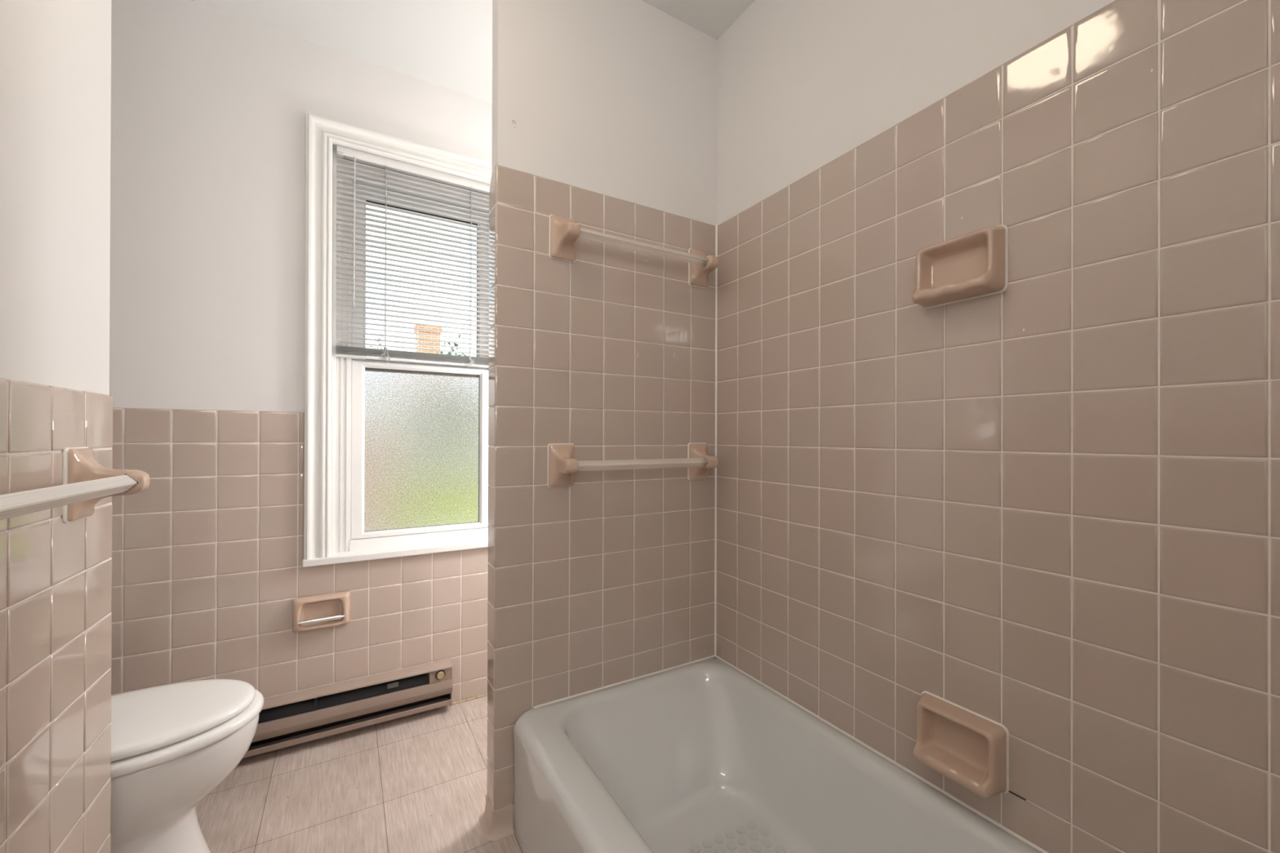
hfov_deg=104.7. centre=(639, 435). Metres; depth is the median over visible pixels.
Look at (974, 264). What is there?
soap dish
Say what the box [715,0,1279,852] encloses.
wall
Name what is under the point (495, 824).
baseboard
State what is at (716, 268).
trim
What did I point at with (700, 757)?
bathtub
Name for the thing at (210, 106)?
wall
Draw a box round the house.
[413,324,442,361]
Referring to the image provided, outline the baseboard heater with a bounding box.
[242,658,452,758]
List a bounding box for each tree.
[365,337,384,356]
[437,333,474,364]
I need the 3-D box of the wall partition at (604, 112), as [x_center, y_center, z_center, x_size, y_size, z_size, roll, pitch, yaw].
[-0.079,-0.156,1.567,0.772,2.475,0.075,0,0,-31]
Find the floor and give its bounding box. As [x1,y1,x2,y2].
[195,695,524,852]
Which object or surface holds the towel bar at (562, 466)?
attached to the wall partition at (604, 112)
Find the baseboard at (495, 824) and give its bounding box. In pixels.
[478,793,514,841]
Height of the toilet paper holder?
0.118 m
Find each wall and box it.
[0,0,113,852]
[109,0,492,702]
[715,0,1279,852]
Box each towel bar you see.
[0,446,150,523]
[547,442,718,487]
[549,214,718,288]
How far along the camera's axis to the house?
17.86 m
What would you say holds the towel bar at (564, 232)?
attached to the wall partition at (604, 112)
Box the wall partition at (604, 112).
[487,0,717,826]
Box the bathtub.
[513,657,1041,852]
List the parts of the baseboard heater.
rail, panel, plate, rating plate, control panel, thermostat knob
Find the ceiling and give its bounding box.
[190,0,755,103]
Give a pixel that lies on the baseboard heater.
(286, 720)
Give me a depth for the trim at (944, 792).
1.28 m
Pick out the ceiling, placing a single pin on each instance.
(445, 43)
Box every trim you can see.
[449,693,487,705]
[533,654,1048,852]
[714,225,717,657]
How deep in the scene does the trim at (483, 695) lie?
2.02 m
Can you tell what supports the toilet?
on the floor
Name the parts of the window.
sill, sash, sash, frosted pane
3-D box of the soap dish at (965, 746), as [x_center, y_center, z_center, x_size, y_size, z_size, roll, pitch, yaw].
[0.648,0.635,1.018,0.064,0.134,0.170,0,0,-31]
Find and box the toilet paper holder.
[292,591,350,632]
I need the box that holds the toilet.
[110,679,264,852]
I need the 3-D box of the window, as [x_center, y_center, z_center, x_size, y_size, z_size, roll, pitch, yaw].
[-0.865,-0.332,1.995,0.808,1.595,0.176,0,0,-31]
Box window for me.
[302,111,492,567]
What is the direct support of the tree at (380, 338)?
on the lawn
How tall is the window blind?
0.780 m
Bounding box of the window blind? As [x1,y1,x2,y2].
[335,144,489,368]
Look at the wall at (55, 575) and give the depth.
0.80 m
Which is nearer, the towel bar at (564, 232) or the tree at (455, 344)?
the towel bar at (564, 232)
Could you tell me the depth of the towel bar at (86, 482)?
0.82 m
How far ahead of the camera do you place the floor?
1.49 m
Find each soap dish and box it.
[911,224,1008,309]
[912,691,1008,798]

